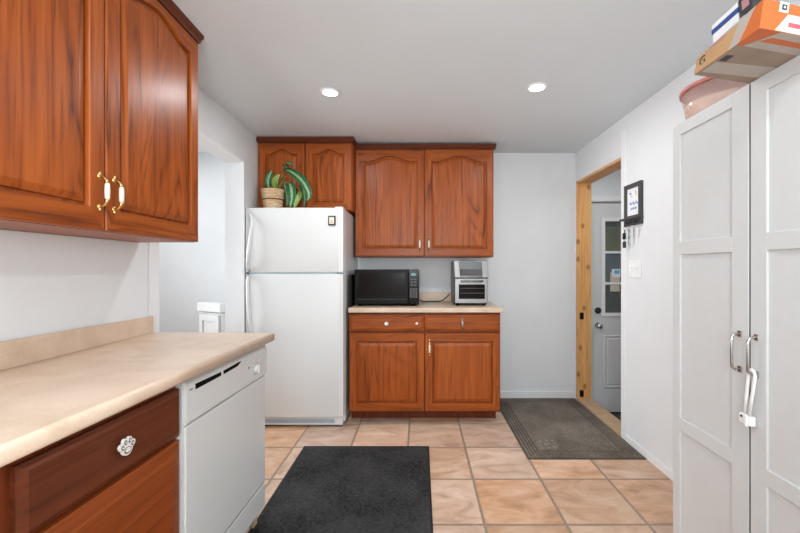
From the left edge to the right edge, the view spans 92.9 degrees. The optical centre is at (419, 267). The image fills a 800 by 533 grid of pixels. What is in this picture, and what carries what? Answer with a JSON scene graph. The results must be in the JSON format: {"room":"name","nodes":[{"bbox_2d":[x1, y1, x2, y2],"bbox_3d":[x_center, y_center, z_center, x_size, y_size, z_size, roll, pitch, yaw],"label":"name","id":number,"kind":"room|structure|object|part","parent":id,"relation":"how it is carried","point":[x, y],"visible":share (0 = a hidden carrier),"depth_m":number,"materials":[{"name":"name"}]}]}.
{"room":"kitchen","nodes":[
{"label":"kitchen","id":0,"kind":"room"},
{"bbox_2d":[0,87,257,332],"bbox_3d":[-1.357,0.072,0.556,0.136,2.336,6.115,0,0,-2],"label":"wall","id":1,"kind":"structure","parent":0,"point":[214,121],"depth_m":2.91,"materials":[{"name":"paint"}]},
{"bbox_2d":[0,230,147,341],"bbox_3d":[-1.299,0.064,1.088,0.012,0.363,1.496,0,0,-2],"label":"wall panel","id":2,"kind":"object","parent":1,"relation":"attached to","point":[49,283],"depth_m":1.40,"materials":[{"name":"paint"}]},
{"bbox_2d":[0,316,152,370],"bbox_3d":[-1.284,0.265,1.054,0.013,0.098,1.601,0,0,-2],"label":"backsplash","id":3,"kind":"structure","parent":1,"relation":"attached to","point":[26,350],"depth_m":1.38,"materials":[{"name":"beige laminate"}]},
{"bbox_2d":[0,0,203,241],"bbox_3d":[-1.148,-0.608,1.247,0.318,0.976,1.095,0,0,-2],"label":"upper cabinet","id":4,"kind":"object","parent":1,"relation":"attached to","point":[99,98],"visible":1,"depth_m":1.22,"materials":[{"name":"brown wood"}]},
{"bbox_3d":[-1.026,-0.605,0.972,0.016,0.824,0.407,0,0,-2],"label":"raised panel","id":5,"kind":"part","parent":4,"relation":"part of","materials":[{"name":"brown wood"}]},
{"bbox_3d":[-1.027,-0.588,0.972,0.021,0.932,0.529,0,0,-2],"label":"door","id":6,"kind":"part","parent":4,"relation":"part of","materials":[{"name":"brown wood"}]},
{"bbox_3d":[-1.007,-0.244,1.211,0.038,0.130,0.017,0,0,-2],"label":"handle","id":7,"kind":"part","parent":4,"relation":"part of","materials":[{"name":"white ceramic"}]},
{"bbox_3d":[-1.009,-0.244,1.271,0.038,0.130,0.017,0,0,-2],"label":"handle","id":8,"kind":"part","parent":4,"relation":"part of","materials":[{"name":"gold metal"}]},
{"bbox_3d":[-1.042,-0.588,1.513,0.021,0.932,0.543,0,0,-2],"label":"door","id":9,"kind":"part","parent":4,"relation":"part of","materials":[{"name":"brown wood"}]},
{"bbox_3d":[-1.041,-0.605,1.513,0.016,0.824,0.421,0,0,-2],"label":"raised panel","id":10,"kind":"part","parent":4,"relation":"part of","materials":[{"name":"brown wood"}]},
{"bbox_3d":[-1.156,-1.076,1.247,0.302,0.040,1.095,0,0,-2],"label":"crown moulding","id":11,"kind":"part","parent":4,"relation":"part of","materials":[{"name":"brown wood"}]},
{"bbox_2d":[147,242,158,331],"bbox_3d":[-1.320,0.215,1.882,0.012,2.050,0.072,0,0,-2],"label":"trim","id":12,"kind":"structure","parent":1,"relation":"attached to","point":[153,247],"depth_m":1.87,"materials":[{"name":"paint"}]},
{"bbox_2d":[198,130,244,332],"bbox_3d":[-1.338,0.205,2.425,0.006,2.070,1.010,0,0,-2],"label":"trim","id":13,"kind":"structure","parent":1,"relation":"attached to","point":[199,132],"depth_m":2.91,"materials":[{"name":"paint"}]},
{"bbox_2d":[159,153,574,390],"bbox_3d":[-1.045,0.072,3.680,5.310,2.336,0.120,0,0,0],"label":"wall","id":14,"kind":"structure","parent":0,"point":[531,268],"depth_m":3.62,"materials":[{"name":"paint"}]},
{"bbox_2d":[256,137,356,216],"bbox_3d":[-0.956,-0.786,3.388,0.809,0.612,0.462,0,0,0],"label":"upper cabinet","id":15,"kind":"object","parent":14,"relation":"attached to","point":[327,163],"visible":0.81,"depth_m":3.18,"materials":[{"name":"brown wood"}]},
{"bbox_3d":[-1.161,-0.765,3.188,0.389,0.562,0.020,0,0,0],"label":"door","id":16,"kind":"part","parent":15,"relation":"part of","materials":[{"name":"brown wood"}]},
{"bbox_3d":[-1.161,-0.769,3.187,0.263,0.444,0.016,0,0,0],"label":"raised panel","id":17,"kind":"part","parent":15,"relation":"part of","materials":[{"name":"brown wood"}]},
{"bbox_3d":[-0.956,-1.069,3.388,0.809,0.046,0.462,0,0,0],"label":"crown moulding","id":18,"kind":"part","parent":15,"relation":"part of","materials":[{"name":"brown wood"}]},
{"bbox_3d":[-0.764,-0.765,3.188,0.389,0.562,0.020,0,0,0],"label":"door","id":19,"kind":"part","parent":15,"relation":"part of","materials":[{"name":"brown wood"}]},
{"bbox_3d":[-0.764,-0.769,3.187,0.263,0.444,0.016,0,0,0],"label":"raised panel","id":20,"kind":"part","parent":15,"relation":"part of","materials":[{"name":"brown wood"}]},
{"bbox_2d":[355,144,496,257],"bbox_3d":[0.050,-0.589,3.451,1.235,0.983,0.336,0,0,0],"label":"upper cabinet","id":21,"kind":"object","parent":14,"relation":"attached to","point":[412,200],"visible":1,"depth_m":3.32,"materials":[{"name":"brown wood"}]},
{"bbox_3d":[-0.264,-0.572,3.327,0.484,0.812,0.016,0,0,0],"label":"raised panel","id":22,"kind":"part","parent":21,"relation":"part of","materials":[{"name":"brown wood"}]},
{"bbox_3d":[-0.264,-0.571,3.328,0.600,0.936,0.020,0,0,0],"label":"door","id":23,"kind":"part","parent":21,"relation":"part of","materials":[{"name":"brown wood"}]},
{"bbox_3d":[0.050,-1.060,3.460,1.235,0.041,0.318,0,0,0],"label":"crown moulding","id":24,"kind":"part","parent":21,"relation":"part of","materials":[{"name":"brown wood"}]},
{"bbox_3d":[0.341,-0.572,3.327,0.484,0.812,0.016,0,0,0],"label":"raised panel","id":25,"kind":"part","parent":21,"relation":"part of","materials":[{"name":"brown wood"}]},
{"bbox_3d":[0.341,-0.571,3.328,0.600,0.936,0.020,0,0,0],"label":"door","id":26,"kind":"part","parent":21,"relation":"part of","materials":[{"name":"brown wood"}]},
{"bbox_2d":[419,292,450,300],"bbox_3d":[-0.113,0.271,3.610,0.906,0.086,0.019,0,0,0],"label":"backsplash","id":27,"kind":"structure","parent":14,"relation":"attached to","point":[424,296],"depth_m":3.60,"materials":[{"name":"beige laminate"}]},
{"bbox_2d":[500,391,575,397],"bbox_3d":[1.067,1.206,3.614,0.825,0.068,0.012,0,0,0],"label":"baseboard","id":28,"kind":"structure","parent":14,"relation":"attached to","point":[503,394],"depth_m":3.61,"materials":[{"name":"paint"}]},
{"bbox_2d":[245,398,672,532],"bbox_3d":[-1.044,1.270,0.625,5.312,0.060,6.250,0,0,0],"label":"floor","id":29,"kind":"structure","parent":0,"point":[483,480],"depth_m":2.23,"materials":[{"name":"tile"}]},
{"bbox_2d":[0,387,178,532],"bbox_3d":[-1.002,0.797,0.742,0.499,0.886,0.968,0,0,1],"label":"base cabinet","id":30,"kind":"object","parent":29,"relation":"on","point":[119,473],"visible":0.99,"depth_m":0.94,"materials":[{"name":"brown wood"}]},
{"bbox_3d":[-0.780,0.839,0.978,0.022,0.578,0.482,0,0,1],"label":"door","id":31,"kind":"part","parent":30,"relation":"part of","materials":[{"name":"brown wood"}]},
{"bbox_3d":[-0.758,0.456,0.973,0.022,0.044,0.049,0,0,1],"label":"paw knob","id":32,"kind":"part","parent":30,"relation":"part of","materials":[{"name":"silver metal"}]},
{"bbox_2d":[0,316,274,466],"bbox_3d":[-1.034,0.284,1.049,0.620,0.136,1.600,0,0,1],"label":"countertop","id":33,"kind":"structure","parent":30,"relation":"on","point":[55,386],"depth_m":1.16,"materials":[{"name":"beige laminate"}]},
{"bbox_2d":[197,300,224,332],"bbox_3d":[-1.741,0.767,3.318,0.296,0.945,0.230,0,0,26],"label":"newel post","id":34,"kind":"object","parent":29,"relation":"on","point":[212,316],"visible":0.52,"depth_m":3.21,"materials":[{"name":"white wood"}]},
{"bbox_3d":[-1.792,0.792,3.231,0.245,0.795,0.019,0,0,26],"label":"door","id":35,"kind":"part","parent":34,"relation":"part of","materials":[{"name":"white wood"}]},
{"bbox_2d":[175,345,266,532],"bbox_3d":[-0.996,0.796,1.536,0.532,0.873,0.612,0,0,1],"label":"dishwasher","id":36,"kind":"object","parent":29,"relation":"on","point":[221,438],"visible":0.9,"depth_m":1.46,"materials":[{"name":"metal"}]},
{"bbox_3d":[-0.767,0.442,1.536,0.038,0.143,0.602,0,0,1],"label":"control panel","id":37,"kind":"part","parent":36,"relation":"part of","materials":[{"name":"plastic"}]},
{"bbox_3d":[-0.771,1.089,1.537,0.030,0.108,0.600,0,0,1],"label":"kick panel","id":38,"kind":"part","parent":36,"relation":"part of","materials":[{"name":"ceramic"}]},
{"bbox_2d":[246,207,357,424],"bbox_3d":[-0.969,0.382,3.231,0.758,1.716,0.738,0,0,0],"label":"refrigerator","id":39,"kind":"object","parent":29,"relation":"on","point":[300,262],"visible":0.87,"depth_m":2.93,"materials":[{"name":"white metal"}]},
{"bbox_3d":[-1.294,0.312,2.900,0.062,0.524,0.076,0,0,0],"label":"handle","id":40,"kind":"part","parent":39,"relation":"part of","materials":[{"name":"white ceramic"}]},
{"bbox_3d":[-1.296,-0.200,2.901,0.058,0.465,0.078,0,0,0],"label":"handle","id":41,"kind":"part","parent":39,"relation":"part of","materials":[{"name":"white ceramic"}]},
{"bbox_2d":[261,161,311,207],"bbox_3d":[-1.059,-0.659,3.051,0.430,0.397,0.195,0,0,0],"label":"potted plant","id":42,"kind":"object","parent":39,"relation":"on","point":[273,197],"visible":0.94,"depth_m":3.00,"materials":[{"name":"green plant"}]},
{"bbox_2d":[261,188,284,207],"bbox_3d":[-1.180,-0.542,3.055,0.188,0.164,0.188,0,0,0],"label":"basket","id":43,"kind":"object","parent":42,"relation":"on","point":[271,197],"depth_m":2.99,"materials":[{"name":"wicker"}]},
{"bbox_3d":[-0.969,0.598,2.955,0.758,1.103,0.060,0,0,0],"label":"fridge door","id":44,"kind":"part","parent":39,"relation":"part of","materials":[{"name":"white metal"}]},
{"bbox_3d":[-0.969,-0.215,2.955,0.758,0.500,0.060,0,0,0],"label":"freezer door","id":45,"kind":"part","parent":39,"relation":"part of","materials":[{"name":"white metal"}]},
{"bbox_2d":[248,446,432,532],"bbox_3d":[-0.371,1.237,1.895,0.867,0.007,1.490,0,0,0],"label":"floor mat","id":46,"kind":"object","parent":29,"relation":"on","point":[326,489],"visible":1,"depth_m":2.07,"materials":[{"name":"black fabric"}]},
{"bbox_2d":[349,313,499,417],"bbox_3d":[0.037,0.797,3.299,1.206,0.886,0.641,0,0,0],"label":"base cabinet","id":47,"kind":"object","parent":29,"relation":"on","point":[402,365],"visible":0.98,"depth_m":3.01,"materials":[{"name":"brown wood"}]},
{"bbox_3d":[-0.263,0.438,3.023,0.594,0.132,0.020,0,0,0],"label":"drawer","id":48,"kind":"part","parent":47,"relation":"part of","materials":[{"name":"brown wood"}]},
{"bbox_3d":[-0.263,0.828,3.023,0.594,0.616,0.020,0,0,0],"label":"door","id":49,"kind":"part","parent":47,"relation":"part of","materials":[{"name":"brown wood"}]},
{"bbox_3d":[-0.263,0.828,3.022,0.478,0.486,0.016,0,0,0],"label":"raised panel","id":50,"kind":"part","parent":47,"relation":"part of","materials":[{"name":"brown wood"}]},
{"bbox_2d":[348,292,503,312],"bbox_3d":[0.046,0.290,3.304,1.225,0.124,0.629,0,0,0],"label":"countertop","id":51,"kind":"structure","parent":47,"relation":"on","point":[445,306],"depth_m":3.02,"materials":[{"name":"beige laminate"}]},
{"bbox_2d":[350,274,355,306],"bbox_3d":[-0.555,0.183,3.225,0.014,0.262,0.350,0,0,0],"label":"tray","id":52,"kind":"object","parent":51,"relation":"on","point":[351,275],"visible":0.49,"depth_m":3.07,"materials":[{"name":"black plastic"}]},
{"bbox_2d":[354,269,418,305],"bbox_3d":[-0.274,0.163,3.317,0.531,0.302,0.406,0,0,0],"label":"microwave","id":53,"kind":"object","parent":51,"relation":"on","point":[371,286],"visible":1,"depth_m":3.12,"materials":[{"name":"black plastic"}]},
{"bbox_3d":[-0.051,0.154,3.127,0.086,0.283,0.019,0,0,0],"label":"control panel","id":54,"kind":"part","parent":53,"relation":"part of","materials":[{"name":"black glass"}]},
{"bbox_2d":[419,294,449,301],"bbox_3d":[0.131,0.277,3.528,0.300,0.073,0.047,0,0,-20],"label":"power cord","id":55,"kind":"object","parent":51,"relation":"on","point":[448,294],"visible":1,"depth_m":3.53,"materials":[{"name":"black rubber"}]},
{"bbox_2d":[451,261,487,305],"bbox_3d":[0.424,0.126,3.300,0.285,0.376,0.379,0,0,0],"label":"air fryer oven","id":56,"kind":"object","parent":51,"relation":"on","point":[469,279],"visible":1,"depth_m":3.15,"materials":[{"name":"grey metal"}]},
{"bbox_3d":[0.426,0.010,3.180,0.182,0.140,0.060,0,0,0],"label":"sloped control panel","id":57,"kind":"part","parent":56,"relation":"part of","materials":[{"name":"mirror"}]},
{"bbox_3d":[0.426,0.190,3.159,0.274,0.204,0.021,0,0,0],"label":"door","id":58,"kind":"part","parent":56,"relation":"part of","materials":[{"name":"metal"}]},
{"bbox_3d":[0.426,0.109,3.130,0.182,0.018,0.037,0,0,0],"label":"door handle","id":59,"kind":"part","parent":56,"relation":"part of","materials":[{"name":"metal"}]},
{"bbox_3d":[0.337,0.828,3.022,0.478,0.486,0.016,0,0,0],"label":"raised panel","id":60,"kind":"part","parent":47,"relation":"part of","materials":[{"name":"brown wood"}]},
{"bbox_3d":[0.337,0.438,3.023,0.594,0.132,0.020,0,0,0],"label":"drawer","id":61,"kind":"part","parent":47,"relation":"part of","materials":[{"name":"brown wood"}]},
{"bbox_3d":[0.337,0.828,3.023,0.594,0.616,0.020,0,0,0],"label":"door","id":62,"kind":"part","parent":47,"relation":"part of","materials":[{"name":"brown wood"}]},
{"bbox_2d":[500,398,645,459],"bbox_3d":[1.081,1.235,3.032,0.769,0.010,1.148,0,0,0],"label":"floor mat","id":63,"kind":"object","parent":29,"relation":"on","point":[544,428],"visible":0.86,"depth_m":2.85,"materials":[{"name":"grey carpet"}]},
{"bbox_2d":[673,55,799,532],"bbox_3d":[1.253,0.314,1.252,0.389,1.852,0.800,0,0,1],"label":"pantry cabinet","id":64,"kind":"object","parent":29,"relation":"on","point":[736,161],"visible":0.98,"depth_m":1.31,"materials":[{"name":"paint"}]},
{"bbox_3d":[1.108,-0.338,1.470,0.009,0.459,0.282,0,0,1],"label":"recessed panel","id":65,"kind":"part","parent":64,"relation":"part of","materials":[{"name":"paint"}]},
{"bbox_3d":[1.108,0.289,1.470,0.009,0.698,0.282,0,0,1],"label":"recessed panel","id":66,"kind":"part","parent":64,"relation":"part of","materials":[{"name":"paint"}]},
{"bbox_3d":[1.108,0.909,1.470,0.009,0.450,0.282,0,0,1],"label":"recessed panel","id":67,"kind":"part","parent":64,"relation":"part of","materials":[{"name":"paint"}]},
{"bbox_3d":[1.105,0.294,1.458,0.018,1.812,0.390,0,0,1],"label":"door","id":68,"kind":"part","parent":64,"relation":"part of","materials":[{"name":"paint"}]},
{"bbox_2d":[679,77,749,119],"bbox_3d":[1.250,-0.679,1.555,0.314,0.134,0.314,0,0,0],"label":"plastic tub","id":69,"kind":"object","parent":64,"relation":"on","point":[705,92],"visible":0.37,"depth_m":1.52,"materials":[{"name":"plastic"}]},
{"bbox_3d":[1.077,0.285,1.297,0.035,0.142,0.018,0,0,1],"label":"handle","id":70,"kind":"part","parent":64,"relation":"part of","materials":[{"name":"silver metal"}]},
{"bbox_2d":[694,0,799,83],"bbox_3d":[1.077,-0.650,1.138,0.489,0.076,0.235,0,0,-14],"label":"cardboard box","id":71,"kind":"object","parent":64,"relation":"on","point":[767,37],"visible":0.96,"depth_m":1.06,"materials":[{"name":"cardboard"}]},
{"bbox_2d":[710,34,724,47],"bbox_3d":[0.877,-0.668,1.120,0.004,0.012,0.052,0,0,0],"label":"print","id":72,"kind":"object","parent":71,"relation":"on","point":[721,40],"depth_m":1.11},
{"bbox_2d":[711,3,739,42],"bbox_3d":[0.978,-0.723,1.152,0.111,0.102,0.102,0,0,-2],"label":"carton","id":73,"kind":"object","parent":71,"relation":"on","point":[732,16],"visible":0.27,"depth_m":1.15,"materials":[{"name":"cardboard"}]},
{"bbox_2d":[719,55,732,61],"bbox_3d":[0.894,-0.612,1.109,0.025,0.001,0.035,0,0,0],"label":"print","id":74,"kind":"object","parent":71,"relation":"on","point":[722,58],"depth_m":1.11},
{"bbox_2d":[738,0,761,18],"bbox_3d":[0.948,-0.730,1.078,0.051,0.103,0.053,0,0,-2],"label":"snack packet","id":75,"kind":"object","parent":71,"relation":"on","point":[745,6],"visible":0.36,"depth_m":1.07,"materials":[{"name":"plastic"}]},
{"bbox_2d":[741,0,748,9],"bbox_3d":[0.923,-0.752,1.078,0.001,0.027,0.022,0,-6,-2],"label":"print","id":76,"kind":"object","parent":75,"relation":"attached to","point":[744,3],"depth_m":1.08},
{"bbox_2d":[739,0,763,42],"bbox_3d":[0.873,-0.650,1.009,0.013,0.075,0.078,0,0,0],"label":"print","id":77,"kind":"object","parent":71,"relation":"on","point":[751,26],"depth_m":1.00},
{"bbox_2d":[736,28,780,45],"bbox_3d":[0.903,-0.613,1.010,0.069,0.001,0.080,0,0,0],"label":"print","id":78,"kind":"object","parent":71,"relation":"attached to","point":[755,36],"depth_m":1.01},
{"bbox_2d":[745,32,799,55],"bbox_3d":[1.083,-0.613,1.065,0.379,0.001,0.155,0,0,0],"label":"print","id":79,"kind":"object","parent":71,"relation":"on","point":[762,43],"depth_m":1.04},
{"bbox_2d":[759,38,799,48],"bbox_3d":[1.093,-0.613,1.058,0.365,0.001,0.021,0,0,-13],"label":"print","id":80,"kind":"object","parent":71,"relation":"on","point":[764,43],"depth_m":1.04},
{"bbox_2d":[761,0,799,35],"bbox_3d":[1.077,-0.650,1.020,0.414,0.075,0.102,0,0,0],"label":"print","id":81,"kind":"object","parent":71,"relation":"on","point":[778,18],"depth_m":0.98},
{"bbox_2d":[788,22,799,28],"bbox_3d":[0.981,-0.634,0.996,0.046,0.012,0.004,0,0,-14],"label":"print","id":82,"kind":"object","parent":71,"relation":"on","point":[791,25],"depth_m":0.99},
{"bbox_2d":[739,368,756,426],"bbox_3d":[1.076,0.422,1.245,0.026,0.194,0.065,0,0,1],"label":"lock","id":83,"kind":"object","parent":64,"relation":"attached to","point":[745,417],"visible":1,"depth_m":1.24,"materials":[{"name":"white plastic"}]},
{"bbox_3d":[1.075,0.285,1.231,0.035,0.142,0.018,0,0,1],"label":"handle","id":84,"kind":"part","parent":64,"relation":"part of","materials":[{"name":"silver metal"}]},
{"bbox_3d":[1.097,0.294,1.055,0.018,1.812,0.401,0,0,1],"label":"door","id":85,"kind":"part","parent":64,"relation":"part of","materials":[{"name":"paint"}]},
{"bbox_3d":[1.100,-0.338,1.053,0.009,0.459,0.294,0,0,1],"label":"recessed panel","id":86,"kind":"part","parent":64,"relation":"part of","materials":[{"name":"paint"}]},
{"bbox_3d":[1.100,0.289,1.053,0.009,0.698,0.294,0,0,1],"label":"recessed panel","id":87,"kind":"part","parent":64,"relation":"part of","materials":[{"name":"paint"}]},
{"bbox_3d":[1.100,0.909,1.053,0.009,0.450,0.294,0,0,1],"label":"recessed panel","id":88,"kind":"part","parent":64,"relation":"part of","materials":[{"name":"paint"}]},
{"bbox_2d":[172,0,780,152],"bbox_3d":[-0.300,-1.136,0.650,6.800,0.080,6.300,0,0,0],"label":"ceiling","id":89,"kind":"structure","parent":0,"point":[403,71],"depth_m":2.01,"materials":[{"name":"paint"}]},
{"bbox_2d":[320,87,339,96],"bbox_3d":[-0.560,-1.090,2.366,0.124,0.012,0.124,0,0,0],"label":"recessed light","id":90,"kind":"object","parent":89,"relation":"in","point":[329,92],"visible":1,"depth_m":2.35,"materials":[{"name":"glass"}]},
{"bbox_2d":[526,82,547,91],"bbox_3d":[0.708,-1.090,2.300,0.124,0.012,0.124,0,0,0],"label":"recessed light","id":91,"kind":"object","parent":89,"relation":"in","point":[538,86],"visible":1,"depth_m":2.28,"materials":[{"name":"glass"}]},
{"bbox_2d":[591,169,620,398],"bbox_3d":[2.355,0.154,3.725,1.490,2.501,0.120,0,0,0],"label":"wall","id":92,"kind":"structure","parent":0,"point":[609,185],"depth_m":3.67,"materials":[{"name":"paint"}]},
{"bbox_2d":[591,196,620,200],"bbox_3d":[2.075,-0.669,3.657,0.910,0.051,0.016,0,0,0],"label":"trim","id":93,"kind":"structure","parent":92,"relation":"attached to","point":[593,198],"depth_m":3.65,"materials":[{"name":"paint"}]},
{"bbox_2d":[592,203,620,412],"bbox_3d":[2.062,0.389,3.667,0.808,2.028,0.103,0,0,0],"label":"door","id":94,"kind":"structure","parent":92,"relation":"in","point":[606,327],"depth_m":3.68,"materials":[{"name":"paint"}]},
{"bbox_3d":[1.720,0.555,3.647,0.060,0.060,0.061,0,0,0],"label":"knob","id":95,"kind":"part","parent":94,"relation":"part of","materials":[{"name":"silver metal"}]},
{"bbox_3d":[2.064,0.905,3.674,0.577,0.517,0.008,0,0,0],"label":"embossed panel","id":96,"kind":"part","parent":94,"relation":"part of","materials":[{"name":"paint"}]},
{"bbox_2d":[605,221,620,312],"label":"window","id":97,"kind":"structure","parent":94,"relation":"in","point":[612,228],"depth_m":6.20,"materials":[{"name":"grey glass"}]},
{"bbox_2d":[610,272,619,291],"bbox_3d":[1.889,0.133,3.683,0.090,0.189,0.003,0,0,0],"label":"paper note","id":98,"kind":"object","parent":94,"relation":"attached to","point":[613,288],"visible":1,"depth_m":3.68,"materials":[{"name":"beige paper"}]},
{"bbox_2d":[612,269,619,277],"bbox_3d":[1.896,0.051,3.676,0.080,0.082,0.004,0,0,0],"label":"door sign","id":99,"kind":"object","parent":94,"relation":"attached to","point":[615,272],"visible":1,"depth_m":3.67,"materials":[{"name":"paper"}]},
{"bbox_2d":[611,413,620,420],"bbox_3d":[2.356,1.430,2.900,1.488,0.050,1.800,0,0,0],"label":"floor","id":100,"kind":"structure","parent":0,"point":[617,415],"depth_m":3.62,"materials":[{"name":"brown wood"}]},
{"bbox_2d":[575,0,799,471],"bbox_3d":[1.545,0.072,0.560,0.130,2.336,6.120,0,0,0],"label":"wall","id":101,"kind":"structure","parent":0,"point":[649,127],"depth_m":2.44,"materials":[{"name":"paint"}]},
{"bbox_2d":[576,157,620,398],"bbox_3d":[1.545,0.211,3.189,0.134,2.058,0.810,0,0,0],"label":"trim","id":102,"kind":"structure","parent":101,"relation":"attached to","point":[583,186],"depth_m":3.57,"materials":[{"name":"brown wood"}]},
{"bbox_2d":[577,399,620,435],"bbox_3d":[1.545,1.244,3.187,0.140,0.032,0.774,0,0,0],"label":"threshold","id":103,"kind":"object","parent":101,"relation":"attached to","point":[610,420],"depth_m":3.19,"materials":[{"name":"brown wood"}]},
{"bbox_2d":[621,129,625,439],"bbox_3d":[1.476,0.122,2.753,0.008,2.235,0.062,0,0,0],"label":"trim","id":104,"kind":"structure","parent":101,"relation":"attached to","point":[623,133],"depth_m":2.75,"materials":[{"name":"paint"}]},
{"bbox_2d":[619,180,643,226],"bbox_3d":[1.455,-0.435,2.619,0.050,0.297,0.215,0,0,0],"label":"key rack","id":105,"kind":"object","parent":101,"relation":"attached to","point":[633,193],"visible":1,"depth_m":2.60,"materials":[{"name":"plastic"}]},
{"bbox_2d":[622,228,625,247],"bbox_3d":[1.440,-0.216,2.677,0.014,0.150,0.035,0,0,0],"label":"bunch","id":106,"kind":"object","parent":105,"relation":"hanging from","point":[624,233],"visible":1,"depth_m":2.67,"materials":[{"name":"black metal"}]},
{"bbox_2d":[627,186,637,215],"bbox_3d":[1.472,-0.458,2.619,0.004,0.194,0.151,0,0,0],"label":"picture","id":107,"kind":"object","parent":105,"relation":"on","point":[632,191],"depth_m":2.63,"materials":[{"name":"white paper"}]},
{"bbox_2d":[629,260,640,277],"bbox_3d":[1.471,0.008,2.610,0.018,0.120,0.144,0,0,0],"label":"light switch","id":108,"kind":"object","parent":101,"relation":"attached to","point":[635,265],"visible":1,"depth_m":2.60,"materials":[{"name":"white plastic"}]},
{"bbox_2d":[625,435,672,480],"bbox_3d":[1.474,1.216,2.220,0.012,0.048,1.000,0,0,0],"label":"baseboard","id":109,"kind":"structure","parent":101,"relation":"attached to","point":[636,446],"depth_m":2.42,"materials":[{"name":"paint"}]}
]}

